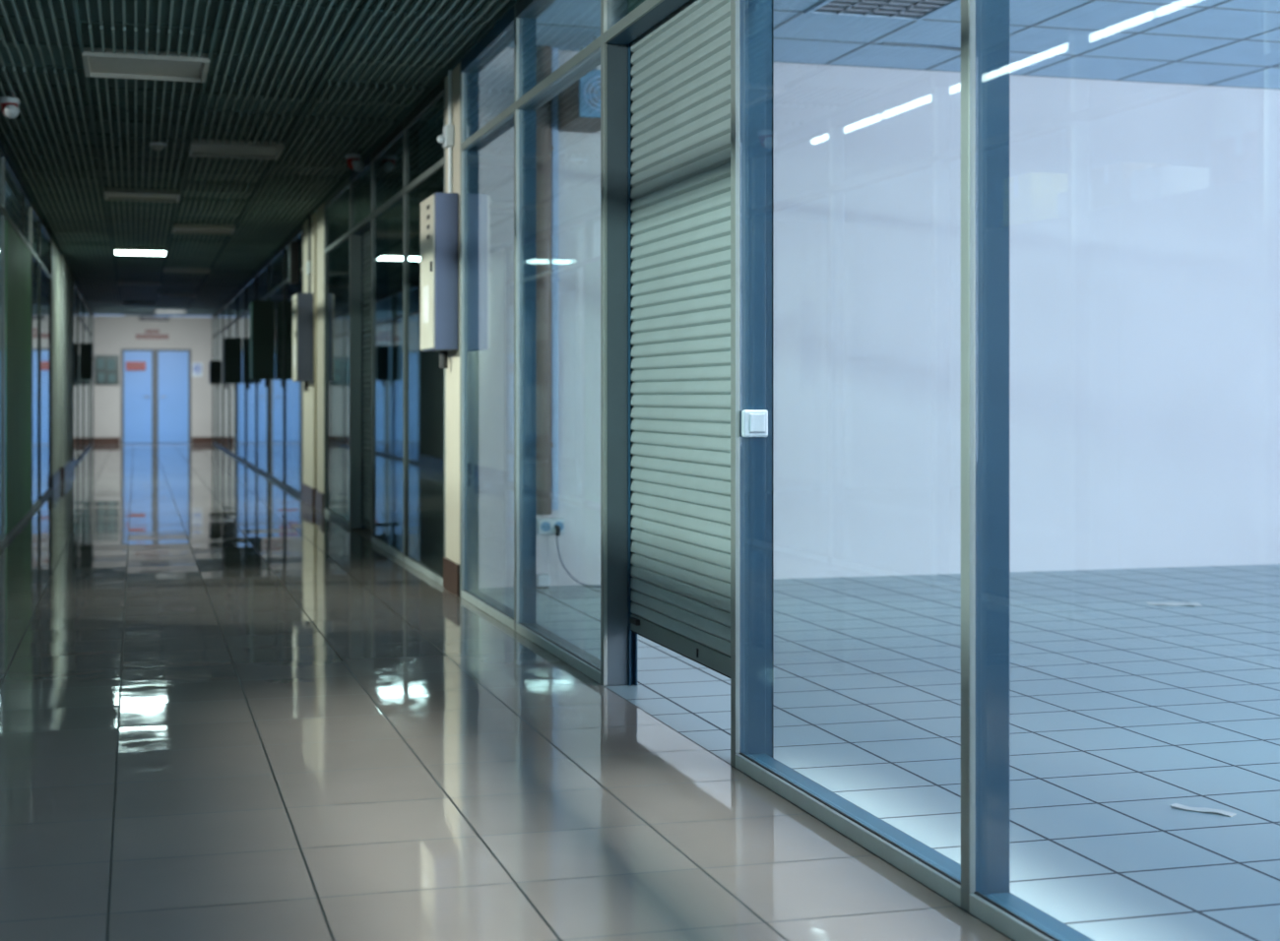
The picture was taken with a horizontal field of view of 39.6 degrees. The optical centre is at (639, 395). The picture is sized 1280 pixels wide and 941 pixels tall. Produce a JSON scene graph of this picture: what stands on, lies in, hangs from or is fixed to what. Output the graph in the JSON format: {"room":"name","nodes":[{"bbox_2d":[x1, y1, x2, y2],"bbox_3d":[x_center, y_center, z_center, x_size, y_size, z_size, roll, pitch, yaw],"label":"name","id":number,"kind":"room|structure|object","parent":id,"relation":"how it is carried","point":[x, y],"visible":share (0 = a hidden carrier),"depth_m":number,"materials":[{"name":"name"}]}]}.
{"room":"shopping mall","nodes":[
{"label":"shopping mall","id":0,"kind":"room"},
{"bbox_2d":[52,239,60,491],"bbox_3d":[-6.444,-0.330,19.450,0.104,2.659,1.868,0,0,-16],"label":"pillar","id":1,"kind":"structure","parent":0,"point":[55,252],"depth_m":19.45,"materials":[{"name":"beige paint"}]},
{"bbox_2d":[59,254,74,481],"bbox_3d":[-7.326,-0.330,22.604,0.130,2.659,3.698,0,0,-16],"label":"pillar","id":2,"kind":"structure","parent":0,"point":[66,277],"depth_m":21.80,"materials":[{"name":"beige paint"}]},
{"bbox_2d":[124,349,155,444],"bbox_3d":[-10.159,0.010,37.283,1.420,1.980,0.040,0,0,-16],"label":"door frame","id":3,"kind":"structure","parent":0,"point":[155,350],"depth_m":37.26,"materials":[{"name":"grey metal"}]},
{"bbox_2d":[93,316,212,444],"bbox_3d":[-10.198,-0.330,37.204,3.003,2.660,0.150,0,0,-16],"label":"wall","id":4,"kind":"structure","parent":0,"point":[111,334],"depth_m":37.10,"materials":[{"name":"white paint"}]},
{"bbox_2d":[94,355,119,384],"bbox_3d":[-11.065,-0.535,36.850,0.480,0.610,0.048,0,0,-16],"label":"notice board","id":5,"kind":"object","parent":4,"relation":"attached to","point":[106,367],"visible":1,"depth_m":36.83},
{"bbox_2d":[121,348,154,444],"bbox_3d":[-10.483,0.010,37.069,0.680,1.980,0.134,0,0,-16],"label":"door","id":6,"kind":"structure","parent":4,"relation":"in","point":[137,386],"depth_m":37.05,"materials":[{"name":"blue paint"}]},
{"bbox_2d":[126,361,145,370],"bbox_3d":[-10.504,-0.620,36.996,0.400,0.180,0.026,0,0,-16],"label":"door sign","id":7,"kind":"object","parent":6,"relation":"attached to","point":[130,365],"visible":1,"depth_m":36.99,"materials":[{"name":"red plastic"}]},
{"bbox_2d":[135,328,169,339],"bbox_3d":[-10.194,-1.285,37.114,0.680,0.230,0.018,0,0,-16],"label":"sign","id":8,"kind":"object","parent":4,"relation":"attached to","point":[141,334],"visible":1,"depth_m":37.11,"materials":[{"name":"plastic"}]},
{"bbox_2d":[93,437,212,444],"bbox_3d":[-10.175,0.935,37.122,2.403,0.130,0.020,0,0,-16],"label":"baseboard","id":9,"kind":"structure","parent":4,"relation":"attached to","point":[114,440],"depth_m":36.91,"materials":[{"name":"brown tile"}]},
{"bbox_2d":[155,348,191,444],"bbox_3d":[-9.795,0.010,37.265,0.730,1.980,0.134,0,0,-16],"label":"door","id":10,"kind":"structure","parent":4,"relation":"in","point":[172,366],"depth_m":37.25,"materials":[{"name":"blue paint"}]},
{"bbox_2d":[192,362,202,377],"bbox_3d":[-9.319,-0.550,37.363,0.220,0.300,0.023,0,0,-16],"label":"notice","id":11,"kind":"object","parent":4,"relation":"attached to","point":[197,367],"visible":1,"depth_m":37.37,"materials":[{"name":"white paper"}]},
{"bbox_2d":[0,0,519,317],"bbox_3d":[-4.509,-1.720,17.166,2.403,0.119,41.510,0,0,-16],"label":"ceiling","id":12,"kind":"structure","parent":0,"point":[326,80],"depth_m":10.62,"materials":[{"name":"grey metal"}]},
{"bbox_2d":[0,96,19,118],"bbox_3d":[-3.508,-1.597,9.875,0.114,0.126,0.193,0,0,-16],"label":"security camera","id":13,"kind":"object","parent":12,"relation":"attached to","point":[9,105],"visible":1,"depth_m":9.86,"materials":[{"name":"white plastic"}]},
{"bbox_2d":[121,301,156,305],"bbox_3d":[-9.047,-1.683,32.048,0.600,0.074,0.600,0,0,-16],"label":"ceiling light","id":14,"kind":"object","parent":12,"relation":"attached to","point":[122,302],"visible":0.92,"depth_m":31.79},
{"bbox_2d":[113,247,167,255],"bbox_3d":[-5.769,-1.683,20.504,0.600,0.074,0.600,0,0,-16],"label":"ceiling light","id":15,"kind":"object","parent":12,"relation":"attached to","point":[116,250],"visible":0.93,"depth_m":20.33,"materials":[{"name":"white plastic"}]},
{"bbox_2d":[115,251,165,255],"bbox_3d":[-5.769,-1.671,20.504,0.552,0.038,0.552,0,0,-16],"label":"diffuser","id":16,"kind":"object","parent":15,"relation":"attached to","point":[116,252],"depth_m":20.52,"materials":[{"name":"white plastic"}]},
{"bbox_2d":[103,187,180,201],"bbox_3d":[-4.131,-1.683,14.732,0.600,0.074,0.600,0,0,-16],"label":"ceiling light","id":17,"kind":"object","parent":12,"relation":"attached to","point":[113,194],"visible":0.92,"depth_m":14.69,"materials":[{"name":"white metal"}]},
{"bbox_2d":[107,192,176,199],"bbox_3d":[-4.131,-1.678,14.732,0.552,0.024,0.552,0,0,-16],"label":"diffuser","id":18,"kind":"object","parent":17,"relation":"attached to","point":[110,196],"depth_m":14.83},
{"bbox_2d":[82,47,209,82],"bbox_3d":[-2.492,-1.683,8.960,0.600,0.074,0.600,0,0,-16],"label":"ceiling light","id":19,"kind":"object","parent":12,"relation":"attached to","point":[96,64],"visible":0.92,"depth_m":8.95,"materials":[{"name":"white metal"}]},
{"bbox_2d":[88,57,203,77],"bbox_3d":[-2.492,-1.678,8.960,0.552,0.024,0.552,0,0,-16],"label":"diffuser","id":20,"kind":"object","parent":19,"relation":"attached to","point":[98,67],"depth_m":9.01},
{"bbox_2d":[140,316,168,320],"bbox_3d":[-10.091,-1.610,36.897,0.560,0.100,0.100,0,0,-16],"label":"lamp","id":21,"kind":"object","parent":12,"relation":"attached to","point":[143,318],"visible":1,"depth_m":36.84,"materials":[{"name":"white plastic"}]},
{"bbox_2d":[149,142,166,150],"bbox_3d":[-3.170,-1.637,11.678,0.109,0.045,0.109,0,0,-16],"label":"smoke detector","id":22,"kind":"object","parent":12,"relation":"attached to","point":[156,146],"visible":1,"depth_m":11.65,"materials":[{"name":"white plastic"}]},
{"bbox_2d":[154,309,186,313],"bbox_3d":[-9.289,-1.683,35.097,0.600,0.074,0.600,0,0,-16],"label":"ceiling light","id":23,"kind":"object","parent":12,"relation":"attached to","point":[156,311],"visible":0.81,"depth_m":34.85,"materials":[{"name":"white plastic"}]},
{"bbox_2d":[163,266,210,273],"bbox_3d":[-6.011,-1.683,23.554,0.600,0.074,0.600,0,0,-16],"label":"ceiling light","id":24,"kind":"object","parent":12,"relation":"attached to","point":[185,270],"visible":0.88,"depth_m":23.46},
{"bbox_2d":[165,269,207,271],"bbox_3d":[-6.011,-1.678,23.554,0.552,0.024,0.552,0,0,-16],"label":"diffuser","id":25,"kind":"object","parent":24,"relation":"attached to","point":[165,270],"depth_m":23.65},
{"bbox_2d":[172,223,235,234],"bbox_3d":[-4.373,-1.683,17.782,0.600,0.074,0.600,0,0,-16],"label":"ceiling light","id":26,"kind":"object","parent":12,"relation":"attached to","point":[193,229],"visible":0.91,"depth_m":17.72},
{"bbox_2d":[175,228,231,232],"bbox_3d":[-4.373,-1.678,17.782,0.552,0.024,0.552,0,0,-16],"label":"diffuser","id":27,"kind":"object","parent":26,"relation":"attached to","point":[176,229],"depth_m":17.88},
{"bbox_2d":[189,138,284,159],"bbox_3d":[-2.734,-1.683,12.010,0.600,0.074,0.600,0,0,-16],"label":"ceiling light","id":28,"kind":"object","parent":12,"relation":"attached to","point":[202,149],"visible":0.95,"depth_m":11.99,"materials":[{"name":"white metal"}]},
{"bbox_2d":[192,145,278,156],"bbox_3d":[-2.734,-1.678,12.010,0.552,0.024,0.552,0,0,-16],"label":"diffuser","id":29,"kind":"object","parent":28,"relation":"attached to","point":[198,151],"depth_m":12.09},
{"bbox_2d":[345,153,364,171],"bbox_3d":[-1.960,-1.597,12.186,0.114,0.126,0.193,0,0,-16],"label":"security camera","id":30,"kind":"object","parent":12,"relation":"attached to","point":[353,161],"visible":1,"depth_m":12.17,"materials":[{"name":"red plastic"}]},
{"bbox_3d":[-7.408,-1.683,26.276,0.600,0.074,0.600,0,0,-16],"label":"ceiling light","id":31,"kind":"object","parent":12,"relation":"attached to","visible":0},
{"bbox_2d":[120,283,158,284],"bbox_3d":[-7.408,-1.678,26.276,0.552,0.024,0.552,0,0,-16],"label":"diffuser","id":32,"kind":"object","parent":31,"relation":"attached to","point":[120,284],"depth_m":26.47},
{"bbox_2d":[301,212,317,506],"bbox_3d":[-3.060,-0.330,16.590,0.106,2.659,1.098,0,0,-16],"label":"pillar","id":33,"kind":"structure","parent":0,"point":[309,485],"depth_m":16.24,"materials":[{"name":"beige paint"}]},
{"bbox_2d":[292,292,313,391],"bbox_3d":[-3.092,-0.485,16.259,0.160,0.890,0.430,0,0,-16],"label":"upper cabinet","id":34,"kind":"object","parent":33,"relation":"attached to","point":[302,303],"visible":1,"depth_m":16.06,"materials":[{"name":"white metal"}]},
{"bbox_2d":[307,215,311,293],"bbox_3d":[-3.037,-1.295,16.290,0.032,0.720,0.120,0,0,-16],"label":"conduit","id":35,"kind":"object","parent":33,"relation":"attached to","point":[309,217],"visible":0.92,"depth_m":16.28,"materials":[{"name":"white plastic"}]},
{"bbox_2d":[315,202,323,512],"bbox_3d":[-2.747,-0.330,15.486,0.106,2.659,0.613,0,0,-16],"label":"pillar","id":36,"kind":"structure","parent":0,"point":[319,493],"depth_m":15.46,"materials":[{"name":"beige paint"}]},
{"bbox_2d":[392,187,444,511],"bbox_3d":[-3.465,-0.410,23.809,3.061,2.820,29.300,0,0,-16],"label":"window pane","id":37,"kind":"structure","parent":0,"point":[430,376],"depth_m":15.47,"materials":[{"name":"clear glass"}]},
{"bbox_2d":[443,63,459,596],"bbox_3d":[-0.916,-0.330,9.041,0.104,2.659,0.433,0,0,-16],"label":"pillar","id":38,"kind":"structure","parent":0,"point":[451,561],"depth_m":9.00,"materials":[{"name":"beige paint"}]},
{"bbox_2d":[420,192,457,368],"bbox_3d":[-1.029,-0.575,9.038,0.135,0.870,0.430,0,0,-16],"label":"electrical box","id":39,"kind":"object","parent":38,"relation":"attached to","point":[439,211],"visible":1,"depth_m":8.84,"materials":[{"name":"white metal"}]},
{"bbox_2d":[437,69,453,192],"bbox_3d":[-0.990,-1.335,9.002,0.079,0.630,0.100,0,0,-16],"label":"conduit","id":40,"kind":"object","parent":38,"relation":"attached to","point":[447,139],"visible":0.99,"depth_m":9.00,"materials":[{"name":"white plastic"}]},
{"bbox_2d":[0,443,1279,940],"bbox_3d":[-0.931,1.050,18.198,9.852,0.100,41.520,0,0,-16],"label":"floor","id":41,"kind":"structure","parent":0,"point":[228,712],"depth_m":5.04,"materials":[{"name":"beige tile"}]},
{"bbox_2d":[535,574,550,588],"bbox_3d":[-0.509,0.965,9.242,0.070,0.070,0.080,0,0,-16],"label":"box","id":42,"kind":"object","parent":41,"relation":"on","point":[543,581],"visible":0.86,"depth_m":9.21,"materials":[{"name":"white plastic"}]},
{"bbox_2d":[554,524,600,587],"bbox_3d":[-0.237,0.838,9.239,0.433,0.323,0.069,0,0,15],"label":"power cable","id":43,"kind":"object","parent":41,"relation":"on","point":[557,533],"visible":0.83,"depth_m":9.28,"materials":[{"name":"grey plastic"}]},
{"bbox_2d":[1146,601,1201,605],"bbox_3d":[2.555,0.997,8.501,0.240,0.005,0.105,0,0,4],"label":"paper scrap","id":44,"kind":"object","parent":41,"relation":"on","point":[1150,604],"visible":1,"depth_m":8.49,"materials":[{"name":"white paper"}]},
{"bbox_2d":[1169,803,1235,817],"bbox_3d":[1.355,0.997,4.272,0.150,0.006,0.043,0,0,39],"label":"paper scrap","id":45,"kind":"object","parent":41,"relation":"on","point":[1199,809],"visible":1,"depth_m":4.27,"materials":[{"name":"white paper"}]},
{"bbox_2d":[394,0,1279,188],"bbox_3d":[0.084,-1.839,19.359,7.464,0.082,39.800,0,0,-16],"label":"ceiling","id":46,"kind":"structure","parent":0,"point":[1233,43],"depth_m":9.08,"materials":[{"name":"white tile"}]},
{"bbox_2d":[579,36,596,69],"bbox_3d":[-0.267,-1.726,9.124,0.016,0.188,0.300,0,0,-16],"label":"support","id":47,"kind":"object","parent":46,"relation":"attached to","point":[594,37],"visible":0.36,"depth_m":8.99,"materials":[{"name":"grey metal"}]},
{"bbox_2d":[804,0,960,20],"bbox_3d":[1.144,-1.814,8.199,0.594,0.012,0.594,0,0,-16],"label":"recessed light","id":48,"kind":"object","parent":46,"relation":"in","point":[907,10],"visible":1,"depth_m":8.32,"materials":[{"name":"grey metal"}]},
{"bbox_2d":[478,47,1279,588],"bbox_3d":[2.666,-0.410,10.269,7.461,2.820,0.100,0,0,-16],"label":"wall","id":49,"kind":"structure","parent":0,"point":[1144,218],"depth_m":10.01,"materials":[{"name":"white paint"}]},
{"bbox_2d":[535,45,553,514],"bbox_3d":[-0.505,-0.600,9.268,0.100,2.440,0.090,0,0,-16],"label":"pipe","id":50,"kind":"object","parent":49,"relation":"attached to","point":[544,148],"visible":0.82,"depth_m":9.23,"materials":[{"name":"grey metal"}]},
{"bbox_2d":[536,517,566,534],"bbox_3d":[-0.464,0.685,9.306,0.150,0.084,0.039,0,0,-16],"label":"wall socket","id":51,"kind":"object","parent":49,"relation":"attached to","point":[546,526],"visible":1,"depth_m":9.29,"materials":[{"name":"white plastic"}]},
{"bbox_2d":[540,521,550,531],"bbox_3d":[-0.494,0.685,9.283,0.051,0.051,0.005,0,0,-16],"label":"outlet","id":52,"kind":"object","parent":51,"relation":"attached to","point":[544,526],"depth_m":9.28,"materials":[{"name":"white plastic"}]},
{"bbox_2d":[554,521,564,530],"bbox_3d":[-0.425,0.685,9.302,0.051,0.051,0.005,0,0,-16],"label":"outlet","id":53,"kind":"object","parent":51,"relation":"attached to","point":[561,524],"depth_m":9.30,"materials":[{"name":"white plastic"}]},
{"bbox_2d":[551,48,560,510],"bbox_3d":[-0.449,-0.610,9.307,0.048,2.420,0.044,0,0,-16],"label":"conduit","id":54,"kind":"object","parent":49,"relation":"attached to","point":[554,51],"visible":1,"depth_m":9.29,"materials":[{"name":"grey metal"}]},
{"bbox_2d":[558,69,600,132],"bbox_3d":[-0.265,-1.510,9.115,0.220,0.240,0.518,0,0,-16],"label":"fan","id":55,"kind":"object","parent":49,"relation":"attached to","point":[579,104],"visible":0.48,"depth_m":8.90,"materials":[{"name":"grey metal"}]},
{"bbox_2d":[583,75,600,111],"bbox_3d":[-0.195,-1.510,8.870,0.178,0.178,0.008,0,0,-16],"label":"grille","id":56,"kind":"object","parent":55,"relation":"attached to","point":[592,84],"depth_m":8.86,"materials":[{"name":"blue metal"}]},
{"bbox_3d":[-3.560,-1.790,18.376,0.083,0.259,39.700,0,0,-16],"label":"wall","id":57,"kind":"structure","parent":0,"visible":0},
{"bbox_2d":[212,313,217,446],"bbox_3d":[-8.677,-0.330,36.392,0.088,2.660,2.158,0,0,-16],"label":"window","id":58,"kind":"structure","parent":57,"relation":"in","point":[215,317],"depth_m":36.41,"materials":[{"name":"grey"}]},
{"bbox_2d":[216,307,222,448],"bbox_3d":[-8.069,-0.330,34.248,0.088,2.660,2.301,0,0,-16],"label":"window","id":59,"kind":"structure","parent":57,"relation":"in","point":[220,312],"depth_m":34.28,"materials":[{"name":"glass"}]},
{"bbox_2d":[208,360,221,388],"bbox_3d":[-8.014,-0.395,33.484,0.220,0.530,0.400,0,0,-16],"label":"upper cabinet","id":60,"kind":"object","parent":59,"relation":"attached to","point":[215,366],"visible":1,"depth_m":33.29,"materials":[{"name":"black plastic"}]},
{"bbox_2d":[222,301,229,452],"bbox_3d":[-7.427,-0.330,31.987,0.088,2.660,2.401,0,0,-16],"label":"window","id":61,"kind":"structure","parent":57,"relation":"in","point":[225,308],"depth_m":32.03,"materials":[{"name":"glass"}]},
{"bbox_2d":[228,292,237,457],"bbox_3d":[-6.771,-0.330,29.678,0.088,2.660,2.401,0,0,-16],"label":"window","id":62,"kind":"structure","parent":57,"relation":"in","point":[232,301],"depth_m":29.49,"materials":[{"name":"clear glass"}]},
{"bbox_2d":[236,283,246,463],"bbox_3d":[-6.116,-0.330,27.370,0.088,2.660,2.401,0,0,-16],"label":"window","id":63,"kind":"structure","parent":57,"relation":"in","point":[241,292],"depth_m":27.01,"materials":[{"name":"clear glass"}]},
{"bbox_2d":[222,337,242,388],"bbox_3d":[-6.235,-0.490,27.128,0.270,0.780,0.400,0,0,-16],"label":"upper cabinet","id":64,"kind":"object","parent":63,"relation":"attached to","point":[231,347],"visible":1,"depth_m":26.94,"materials":[{"name":"black plastic"}]},
{"bbox_2d":[245,272,256,469],"bbox_3d":[-5.460,-0.330,25.061,0.088,2.660,2.401,0,0,-16],"label":"window","id":65,"kind":"structure","parent":57,"relation":"in","point":[251,284],"depth_m":25.15,"materials":[{"name":"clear glass"}]},
{"bbox_2d":[256,259,268,477],"bbox_3d":[-4.818,-0.330,22.800,0.088,2.660,2.301,0,0,-16],"label":"window","id":66,"kind":"structure","parent":57,"relation":"in","point":[262,275],"depth_m":22.63,"materials":[{"name":"clear glass"}]},
{"bbox_2d":[267,244,284,487],"bbox_3d":[-4.177,-0.330,20.540,0.088,2.660,2.401,0,0,-16],"label":"window","id":67,"kind":"structure","parent":57,"relation":"in","point":[276,262],"depth_m":20.28,"materials":[{"name":"clear glass"}]},
{"bbox_2d":[250,300,274,386],"bbox_3d":[-4.405,-0.600,20.683,0.270,1.000,0.400,0,0,-16],"label":"upper cabinet","id":68,"kind":"object","parent":67,"relation":"attached to","point":[262,312],"visible":1,"depth_m":20.50,"materials":[{"name":"black plastic"}]},
{"bbox_2d":[283,223,303,498],"bbox_3d":[-3.528,-0.330,18.255,0.088,2.660,2.351,0,0,-16],"label":"window","id":69,"kind":"structure","parent":57,"relation":"in","point":[293,391],"depth_m":18.48,"materials":[{"name":"clear glass"}]},
{"bbox_2d":[288,241,299,284],"bbox_3d":[-3.419,-1.310,17.533,0.088,0.420,0.180,0,0,-16],"label":"loudspeaker","id":70,"kind":"object","parent":69,"relation":"attached to","point":[293,246],"visible":1,"depth_m":17.45,"materials":[{"name":"black plastic"}]},
{"bbox_2d":[288,243,290,282],"bbox_3d":[-3.458,-1.310,17.522,0.006,0.380,0.150,0,0,-16],"label":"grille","id":71,"kind":"object","parent":70,"relation":"attached to","point":[289,243],"depth_m":17.48,"materials":[{"name":"grey metal"}]},
{"bbox_2d":[323,176,361,528],"bbox_3d":[-2.398,-0.330,14.276,0.088,2.660,1.898,0,0,-16],"label":"window","id":72,"kind":"structure","parent":57,"relation":"in","point":[342,249],"depth_m":13.98,"materials":[{"name":"glass"}]},
{"bbox_2d":[349,153,373,536],"bbox_3d":[-1.966,-0.330,12.752,0.088,2.660,1.271,0,0,-16],"label":"window","id":73,"kind":"structure","parent":57,"relation":"in","point":[361,181],"depth_m":12.48,"materials":[{"name":"metal"}]},
{"bbox_2d":[371,120,418,561],"bbox_3d":[-1.583,-0.330,11.406,0.088,2.660,1.531,0,0,-16],"label":"window","id":74,"kind":"structure","parent":57,"relation":"in","point":[385,203],"depth_m":11.29,"materials":[{"name":"glass"}]},
{"bbox_2d":[361,168,402,530],"bbox_3d":[-1.825,-0.280,12.811,0.214,2.560,1.275,0,0,-16],"label":"window pane","id":75,"kind":"object","parent":74,"relation":"attached to","point":[366,236],"visible":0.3,"depth_m":13.14,"materials":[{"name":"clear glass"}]},
{"bbox_2d":[403,76,446,585],"bbox_3d":[-1.174,-0.330,9.963,0.088,2.660,1.471,0,0,-16],"label":"window","id":76,"kind":"structure","parent":57,"relation":"in","point":[434,100],"depth_m":9.92,"materials":[{"name":"metal"}]},
{"bbox_2d":[459,4,535,631],"bbox_3d":[-0.668,-0.330,8.180,0.088,2.660,1.351,0,0,-16],"label":"window","id":77,"kind":"structure","parent":57,"relation":"in","point":[509,29],"depth_m":7.93,"materials":[{"name":"metal"}]},
{"bbox_2d":[515,0,628,686],"bbox_3d":[-0.283,-0.330,6.827,0.088,2.660,1.464,0,0,-16],"label":"window","id":78,"kind":"structure","parent":57,"relation":"in","point":[611,669],"depth_m":6.13,"materials":[{"name":"metal"}]},
{"bbox_2d":[603,0,766,767],"bbox_3d":[0.107,-0.330,5.452,0.088,2.660,1.397,0,0,-16],"label":"door frame","id":79,"kind":"structure","parent":57,"relation":"in","point":[747,17],"depth_m":4.78,"materials":[{"name":"metal"}]},
{"bbox_2d":[628,0,772,758],"bbox_3d":[0.242,-0.280,5.510,0.226,2.560,1.401,0,0,-16],"label":"roller shutter","id":80,"kind":"object","parent":79,"relation":"attached to","point":[679,68],"visible":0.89,"depth_m":5.53,"materials":[{"name":"grey metal"}]},
{"bbox_2d":[735,0,1009,912],"bbox_3d":[0.488,-0.330,4.111,0.088,2.660,1.393,0,0,-16],"label":"window","id":81,"kind":"structure","parent":57,"relation":"in","point":[984,868],"depth_m":3.44,"materials":[{"name":"metal"}]},
{"bbox_2d":[741,409,767,437],"bbox_3d":[0.309,0.075,4.771,0.072,0.074,0.024,0,0,-16],"label":"light switch","id":82,"kind":"object","parent":81,"relation":"attached to","point":[754,422],"visible":1,"depth_m":4.76,"materials":[{"name":"white plastic"}]},
{"bbox_2d":[968,892,1094,940],"bbox_3d":[0.874,-0.330,2.751,0.088,2.660,1.437,0,0,-16],"label":"window","id":83,"kind":"structure","parent":57,"relation":"in","point":[1016,919],"depth_m":3.29,"materials":[{"name":"metal"}]},
{"bbox_3d":[-8.144,1.050,16.139,5.148,0.100,41.500,0,0,-16],"label":"floor","id":84,"kind":"structure","parent":0,"visible":0},
{"bbox_2d":[5,155,32,540],"bbox_3d":[-4.799,-0.330,13.640,0.088,2.660,2.925,0,0,-16],"label":"panel","id":85,"kind":"object","parent":84,"relation":"on","point":[19,202],"visible":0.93,"depth_m":13.40,"materials":[{"name":"glass"}]},
{"bbox_3d":[-5.707,-1.790,16.831,0.083,0.259,41.500,0,0,-16],"label":"wall","id":86,"kind":"structure","parent":0,"visible":0},
{"bbox_2d":[0,140,4,549],"bbox_3d":[-4.114,-0.330,11.228,0.088,2.660,1.351,0,0,-16],"label":"window","id":87,"kind":"structure","parent":86,"relation":"in","point":[2,149],"depth_m":11.73,"materials":[{"name":"metal"}]},
{"bbox_2d":[1,149,7,543],"bbox_3d":[-4.343,-0.330,12.036,0.088,2.660,0.331,0,0,-16],"label":"window","id":88,"kind":"structure","parent":86,"relation":"in","point":[4,159],"depth_m":11.89,"materials":[{"name":"glass"}]},
{"bbox_2d":[30,201,40,512],"bbox_3d":[-5.391,-0.330,15.725,0.088,2.660,1.401,0,0,-16],"label":"window","id":89,"kind":"structure","parent":86,"relation":"in","point":[34,215],"depth_m":15.73,"materials":[{"name":"glass"}]},
{"bbox_2d":[39,216,52,504],"bbox_3d":[-5.887,-0.330,17.474,0.088,2.660,2.238,0,0,-16],"label":"window","id":90,"kind":"structure","parent":86,"relation":"in","point":[45,239],"depth_m":17.62,"materials":[{"name":"clear glass"}]},
{"bbox_2d":[73,279,78,464],"bbox_3d":[-8.258,-0.330,25.826,0.088,2.660,3.001,0,0,-16],"label":"window","id":91,"kind":"structure","parent":86,"relation":"in","point":[76,288],"depth_m":26.20,"materials":[{"name":"clear glass"}]},
{"bbox_2d":[77,289,83,459],"bbox_3d":[-9.078,-0.330,28.712,0.088,2.660,3.001,0,0,-16],"label":"window","id":92,"kind":"structure","parent":86,"relation":"in","point":[80,295],"depth_m":28.51,"materials":[{"name":"clear glass"}]},
{"bbox_2d":[79,343,93,385],"bbox_3d":[-8.705,-0.490,27.934,0.200,0.660,0.500,0,0,-16],"label":"upper cabinet","id":93,"kind":"object","parent":92,"relation":"attached to","point":[86,350],"visible":1,"depth_m":27.70,"materials":[{"name":"black plastic"}]},
{"bbox_2d":[83,298,89,454],"bbox_3d":[-10.034,-0.330,32.079,0.088,2.660,4.001,0,0,-16],"label":"window","id":94,"kind":"structure","parent":86,"relation":"in","point":[86,306],"depth_m":31.89,"materials":[{"name":"clear glass"}]},
{"bbox_2d":[89,309,93,447],"bbox_3d":[-10.970,-0.330,35.377,0.088,2.660,2.858,0,0,-16],"label":"window","id":95,"kind":"structure","parent":86,"relation":"in","point":[91,313],"depth_m":35.39,"materials":[{"name":"clear glass"}]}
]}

